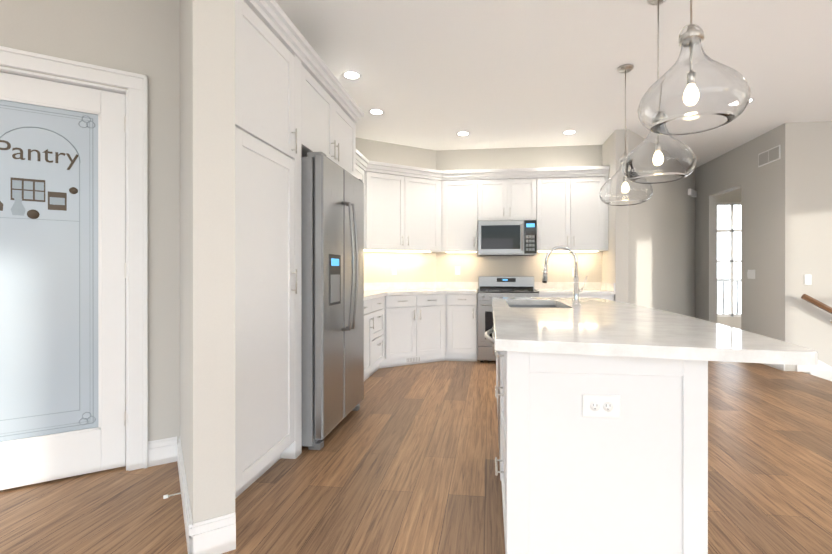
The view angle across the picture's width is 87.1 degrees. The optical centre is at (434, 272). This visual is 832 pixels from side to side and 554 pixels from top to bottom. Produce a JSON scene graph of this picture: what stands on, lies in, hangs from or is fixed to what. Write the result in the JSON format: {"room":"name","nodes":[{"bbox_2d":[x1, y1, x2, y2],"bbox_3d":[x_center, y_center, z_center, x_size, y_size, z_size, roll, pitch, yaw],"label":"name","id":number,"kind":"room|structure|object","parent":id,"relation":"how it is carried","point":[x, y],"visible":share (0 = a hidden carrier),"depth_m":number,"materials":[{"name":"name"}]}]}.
{"room":"kitchen","nodes":[
{"label":"kitchen","id":0,"kind":"room"},
{"bbox_2d":[180,0,234,522],"bbox_3d":[-1.235,-0.297,2.314,0.156,2.900,1.234,0,0,-33],"label":"wall","id":1,"kind":"structure","parent":0,"point":[207,233],"depth_m":1.80,"materials":[{"name":"paint"}]},
{"bbox_2d":[185,512,235,553],"bbox_3d":[-0.905,1.079,1.786,0.141,0.148,0.121,0,0,7],"label":"baseboard","id":2,"kind":"structure","parent":1,"relation":"attached to","point":[216,535],"depth_m":1.78,"materials":[{"name":"white wood"}]},
{"bbox_2d":[0,0,694,442],"bbox_3d":[-0.721,-0.300,3.821,9.242,2.900,8.846,0,0,7],"label":"wall","id":3,"kind":"structure","parent":0,"point":[142,37],"depth_m":2.69,"materials":[{"name":"paint"}]},
{"bbox_2d":[0,72,125,489],"bbox_3d":[-2.151,0.044,2.380,0.640,2.192,0.530,0,0,7],"label":"pantry door","id":4,"kind":"structure","parent":3,"relation":"in","point":[62,321],"depth_m":2.43,"materials":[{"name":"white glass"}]},
{"bbox_2d":[0,140,77,169],"bbox_3d":[-2.155,-0.638,2.383,0.342,0.123,0.001,0,0,-32],"label":"lettering","id":5,"kind":"object","parent":4,"relation":"attached to","point":[8,147],"depth_m":2.38},
{"bbox_2d":[0,46,147,470],"bbox_3d":[-2.153,-0.005,2.372,1.000,2.315,0.150,0,0,-33],"label":"door frame","id":6,"kind":"structure","parent":3,"relation":"attached to","point":[136,92],"depth_m":2.55,"materials":[{"name":"white wood"}]},
{"bbox_2d":[148,441,191,523],"bbox_3d":[-1.269,1.079,2.220,0.733,0.148,0.630,0,0,7],"label":"baseboard","id":7,"kind":"structure","parent":3,"relation":"attached to","point":[170,451],"depth_m":2.60,"materials":[{"name":"white wood"}]},
{"bbox_2d":[163,492,181,498],"bbox_3d":[-1.276,1.088,2.143,0.081,0.018,0.071,0,0,7],"label":"door stop","id":8,"kind":"object","parent":7,"relation":"attached to","point":[165,496],"visible":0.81,"depth_m":2.13,"materials":[{"name":"silver metal"}]},
{"bbox_2d":[303,56,358,176],"bbox_3d":[-1.090,-1.101,3.397,0.630,0.555,1.138,0,0,7],"label":"upper cabinet","id":9,"kind":"object","parent":3,"relation":"attached to","point":[329,127],"depth_m":3.24,"materials":[{"name":"white wood"}]},
{"bbox_2d":[356,157,371,250],"bbox_3d":[-1.024,-0.789,5.090,0.390,0.995,0.921,0,0,7],"label":"upper cabinet","id":10,"kind":"object","parent":3,"relation":"attached to","point":[363,170],"depth_m":5.39,"materials":[{"name":"white wood"}]},
{"bbox_2d":[392,266,396,274],"bbox_3d":[-0.544,-0.033,5.932,0.075,0.120,0.009,0,0,-32],"label":"outlet","id":11,"kind":"object","parent":3,"relation":"attached to","point":[394,270],"depth_m":5.93,"materials":[{"name":"grey plastic"}]},
{"bbox_2d":[368,165,439,252],"bbox_3d":[-0.527,-0.790,5.838,1.190,0.995,0.986,0,0,7],"label":"upper cabinet","id":12,"kind":"object","parent":3,"relation":"attached to","point":[414,209],"depth_m":5.65,"materials":[{"name":"white wood"}]},
{"bbox_2d":[455,266,459,274],"bbox_3d":[0.330,-0.033,6.225,0.075,0.120,0.008,0,0,7],"label":"outlet","id":13,"kind":"object","parent":3,"relation":"attached to","point":[457,268],"depth_m":6.22,"materials":[{"name":"grey plastic"}]},
{"bbox_2d":[440,173,483,252],"bbox_3d":[0.329,-0.790,6.038,0.668,0.995,0.374,0,0,7],"label":"upper cabinet","id":14,"kind":"object","parent":3,"relation":"attached to","point":[461,198],"depth_m":5.90,"materials":[{"name":"white wood"}]},
{"bbox_2d":[484,173,535,220],"bbox_3d":[0.984,-0.993,5.980,0.770,0.590,0.325,0,0,7],"label":"upper cabinet","id":15,"kind":"object","parent":3,"relation":"attached to","point":[507,196],"depth_m":5.81,"materials":[{"name":"white wood"}]},
{"bbox_2d":[478,220,536,255],"bbox_3d":[0.976,-0.464,5.917,0.764,0.461,0.450,0,0,7],"label":"microwave","id":16,"kind":"object","parent":15,"relation":"attached to","point":[507,237],"visible":1,"depth_m":5.73,"materials":[{"name":"silver metal"}]},
{"bbox_2d":[536,173,607,251],"bbox_3d":[1.788,-0.790,5.879,0.972,0.995,0.325,0,0,7],"label":"upper cabinet","id":17,"kind":"object","parent":3,"relation":"attached to","point":[570,211],"depth_m":5.72,"materials":[{"name":"white wood"}]},
{"bbox_2d":[0,360,831,553],"bbox_3d":[1.169,1.176,3.457,14.500,0.050,14.500,0,0,7],"label":"floor","id":18,"kind":"structure","parent":0,"point":[402,461],"depth_m":2.35,"materials":[{"name":"brown wood"}]},
{"bbox_2d":[235,0,302,498],"bbox_3d":[-1.215,-0.113,2.461,0.643,2.530,0.750,0,0,7],"label":"tall cabinet","id":19,"kind":"object","parent":18,"relation":"on","point":[295,102],"depth_m":2.37,"materials":[{"name":"white wood"}]},
{"bbox_2d":[301,152,363,449],"bbox_3d":[-0.988,0.185,3.309,0.856,1.932,0.930,0,0,7],"label":"fridge","id":20,"kind":"object","parent":18,"relation":"on","point":[332,245],"visible":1,"depth_m":2.93,"materials":[{"name":"grey metal"}]},
{"bbox_2d":[364,299,371,380],"bbox_3d":[-1.011,0.710,4.329,0.606,0.880,0.717,0,0,7],"label":"base cabinet","id":21,"kind":"object","parent":18,"relation":"on","point":[367,303],"depth_m":4.52,"materials":[{"name":"white wood"}]},
{"bbox_2d":[364,282,391,299],"bbox_3d":[-0.880,0.197,5.165,0.660,0.138,2.414,0,0,7],"label":"countertop","id":22,"kind":"structure","parent":21,"relation":"on","point":[375,290],"depth_m":5.70,"materials":[{"name":"stone"}]},
{"bbox_2d":[372,296,383,373],"bbox_3d":[-0.937,0.709,4.922,0.606,0.880,0.600,0,0,7],"label":"base cabinet","id":23,"kind":"object","parent":18,"relation":"on","point":[377,303],"depth_m":4.93,"materials":[{"name":"white wood"}]},
{"bbox_2d":[392,294,447,366],"bbox_3d":[-0.488,0.708,5.765,1.285,0.880,1.124,0,0,7],"label":"base cabinet","id":24,"kind":"object","parent":18,"relation":"on","point":[401,330],"depth_m":5.45,"materials":[{"name":"white wood"}]},
{"bbox_2d":[389,282,477,294],"bbox_3d":[0.036,0.197,5.685,1.029,0.138,1.154,0,0,7],"label":"countertop","id":25,"kind":"structure","parent":24,"relation":"on","point":[395,288],"depth_m":5.97,"materials":[{"name":"stone"}]},
{"bbox_2d":[452,294,476,360],"bbox_3d":[0.395,0.707,5.915,0.374,0.880,0.606,0,0,7],"label":"base cabinet","id":26,"kind":"object","parent":18,"relation":"on","point":[464,306],"depth_m":5.62,"materials":[{"name":"white wood"}]},
{"bbox_2d":[477,276,538,361],"bbox_3d":[0.959,0.598,5.787,0.764,1.100,0.704,0,0,7],"label":"range","id":27,"kind":"object","parent":18,"relation":"on","point":[490,287],"visible":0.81,"depth_m":5.54,"materials":[{"name":"silver metal"}]},
{"bbox_2d":[539,294,613,300],"bbox_3d":[1.802,0.708,5.737,0.907,0.880,0.606,0,0,7],"label":"base cabinet","id":28,"kind":"object","parent":18,"relation":"on","point":[608,297],"depth_m":5.43,"materials":[{"name":"white wood"}]},
{"bbox_2d":[534,282,614,294],"bbox_3d":[1.800,0.197,5.720,0.909,0.138,0.642,0,0,7],"label":"countertop","id":29,"kind":"structure","parent":28,"relation":"on","point":[598,288],"depth_m":5.97,"materials":[{"name":"stone"}]},
{"bbox_2d":[485,304,707,553],"bbox_3d":[0.790,0.707,2.677,0.957,0.890,2.460,0,0,7],"label":"kitchen island","id":30,"kind":"object","parent":18,"relation":"on","point":[633,479],"visible":0.67,"depth_m":1.47,"materials":[{"name":"white wood"}]},
{"bbox_2d":[582,394,620,417],"bbox_3d":[0.561,0.449,1.471,0.124,0.076,0.008,0,0,7],"label":"outlet","id":31,"kind":"object","parent":30,"relation":"attached to","point":[605,406],"visible":1,"depth_m":1.47,"materials":[{"name":"white plastic"}]},
{"bbox_2d":[492,297,817,365],"bbox_3d":[0.851,0.241,2.606,1.000,0.038,2.664,0,0,7],"label":"island countertop","id":32,"kind":"structure","parent":30,"relation":"on","point":[596,326],"depth_m":1.59,"materials":[{"name":"stone"}]},
{"bbox_2d":[509,305,560,307],"bbox_3d":[0.730,0.398,3.168,0.412,0.276,0.792,0,0,7],"label":"undermount sink","id":33,"kind":"object","parent":32,"relation":"in","point":[537,306],"depth_m":3.55,"materials":[{"name":"silver metal"}]},
{"bbox_2d":[542,245,587,304],"bbox_3d":[0.905,0.015,3.035,0.308,0.411,0.056,0,0,7],"label":"faucet","id":34,"kind":"object","parent":32,"relation":"on","point":[576,290],"visible":1,"depth_m":3.02,"materials":[{"name":"silver metal"}]},
{"bbox_2d":[275,0,831,167],"bbox_3d":[1.169,-1.774,3.453,14.500,0.050,14.500,0,0,7],"label":"ceiling","id":35,"kind":"structure","parent":0,"point":[440,74],"depth_m":3.62,"materials":[{"name":"paint"}]},
{"bbox_2d":[341,71,361,79],"bbox_3d":[-0.733,-1.747,3.874,0.179,0.004,0.179,0,0,1],"label":"recessed light","id":36,"kind":"object","parent":35,"relation":"in","point":[351,75],"depth_m":3.87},
{"bbox_2d":[368,109,384,114],"bbox_3d":[-0.631,-1.748,4.758,0.179,0.004,0.179,0,0,-2],"label":"recessed light","id":37,"kind":"object","parent":35,"relation":"in","point":[373,111],"depth_m":4.76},
{"bbox_2d":[456,132,469,135],"bbox_3d":[0.361,-1.749,5.510,0.179,0.004,0.179,0,0,1],"label":"recessed light","id":38,"kind":"object","parent":35,"relation":"in","point":[459,133],"depth_m":5.51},
{"bbox_2d":[562,130,576,134],"bbox_3d":[1.684,-1.749,5.454,0.179,0.004,0.179,0,0,-2],"label":"recessed light","id":39,"kind":"object","parent":35,"relation":"in","point":[569,132],"depth_m":5.45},
{"bbox_2d":[599,64,652,205],"bbox_3d":[1.627,-1.171,3.728,0.424,1.156,0.424,0,0,7],"label":"pendant light","id":40,"kind":"object","parent":35,"relation":"hanging from","point":[618,188],"visible":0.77,"depth_m":3.62,"materials":[{"name":"clear glass"}]},
{"bbox_2d":[622,0,696,183],"bbox_3d":[1.415,-1.169,2.767,0.424,1.156,0.424,0,0,7],"label":"pendant light","id":41,"kind":"object","parent":35,"relation":"hanging from","point":[653,158],"visible":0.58,"depth_m":2.64,"materials":[{"name":"clear glass"}]},
{"bbox_2d":[637,0,750,134],"bbox_3d":[1.114,-1.193,1.898,0.424,1.106,0.424,0,0,7],"label":"pendant light","id":42,"kind":"object","parent":35,"relation":"hanging from","point":[694,88],"visible":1,"depth_m":1.78,"materials":[{"name":"clear glass"}]},
{"bbox_2d":[717,188,740,328],"bbox_3d":[6.854,-0.306,8.291,4.430,2.900,0.120,0,0,7],"label":"wall","id":43,"kind":"structure","parent":0,"point":[733,196],"depth_m":8.37,"materials":[{"name":"paint"}]},
{"bbox_2d":[717,202,740,316],"bbox_3d":[5.728,-0.256,8.433,1.400,2.200,0.060,0,0,7],"label":"sunroom window","id":44,"kind":"structure","parent":43,"relation":"in","point":[728,259],"depth_m":8.43,"materials":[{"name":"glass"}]},
{"bbox_2d":[695,126,778,339],"bbox_3d":[4.326,-0.303,6.423,0.120,2.900,2.420,0,0,7],"label":"wall","id":45,"kind":"structure","parent":0,"point":[737,168],"depth_m":5.84,"materials":[{"name":"paint"}]},
{"bbox_2d":[688,189,696,196],"bbox_3d":[4.217,-1.304,7.150,0.050,0.100,0.320,0,0,45],"label":"door chime","id":46,"kind":"object","parent":45,"relation":"attached to","point":[692,193],"visible":1,"depth_m":7.09,"materials":[{"name":"white plastic"}]},
{"bbox_2d":[747,270,754,278],"bbox_3d":[4.178,0.018,5.767,0.009,0.120,0.171,0,0,7],"label":"switch plate","id":47,"kind":"object","parent":45,"relation":"attached to","point":[751,273],"depth_m":5.76,"materials":[{"name":"white plastic"}]},
{"bbox_2d":[758,145,780,166],"bbox_3d":[4.128,-1.437,5.398,0.016,0.170,0.420,0,0,7],"label":"air vent","id":48,"kind":"object","parent":45,"relation":"in","point":[773,154],"visible":1,"depth_m":5.37,"materials":[{"name":"white metal"}]},
{"bbox_2d":[761,363,784,370],"bbox_3d":[3.371,1.073,6.328,1.750,0.148,2.259,0,0,7],"label":"baseboard","id":49,"kind":"structure","parent":45,"relation":"attached to","point":[778,366],"depth_m":5.23,"materials":[{"name":"white wood"}]},
{"bbox_2d":[779,121,831,373],"bbox_3d":[6.364,0.499,4.887,4.550,4.500,0.120,0,0,7],"label":"wall","id":50,"kind":"structure","parent":0,"point":[786,222],"depth_m":5.08,"materials":[{"name":"paint"}]},
{"bbox_2d":[804,274,811,284],"bbox_3d":[4.337,0.079,5.077,0.075,0.120,0.009,0,0,7],"label":"switch plate","id":51,"kind":"object","parent":50,"relation":"attached to","point":[807,277],"depth_m":5.07,"materials":[{"name":"white plastic"}]},
{"bbox_2d":[796,360,831,380],"bbox_3d":[5.522,1.814,4.925,2.630,1.670,0.016,0,0,7],"label":"skirt","id":52,"kind":"object","parent":50,"relation":"attached to","point":[821,369],"visible":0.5,"depth_m":5.05,"materials":[{"name":"white wood"}]},
{"bbox_2d":[801,294,831,322],"bbox_3d":[5.529,0.996,4.881,2.630,1.505,0.102,0,0,7],"label":"stair handrail","id":53,"kind":"object","parent":50,"relation":"attached to","point":[817,303],"visible":1,"depth_m":4.98,"materials":[{"name":"brown wood"}]}
]}

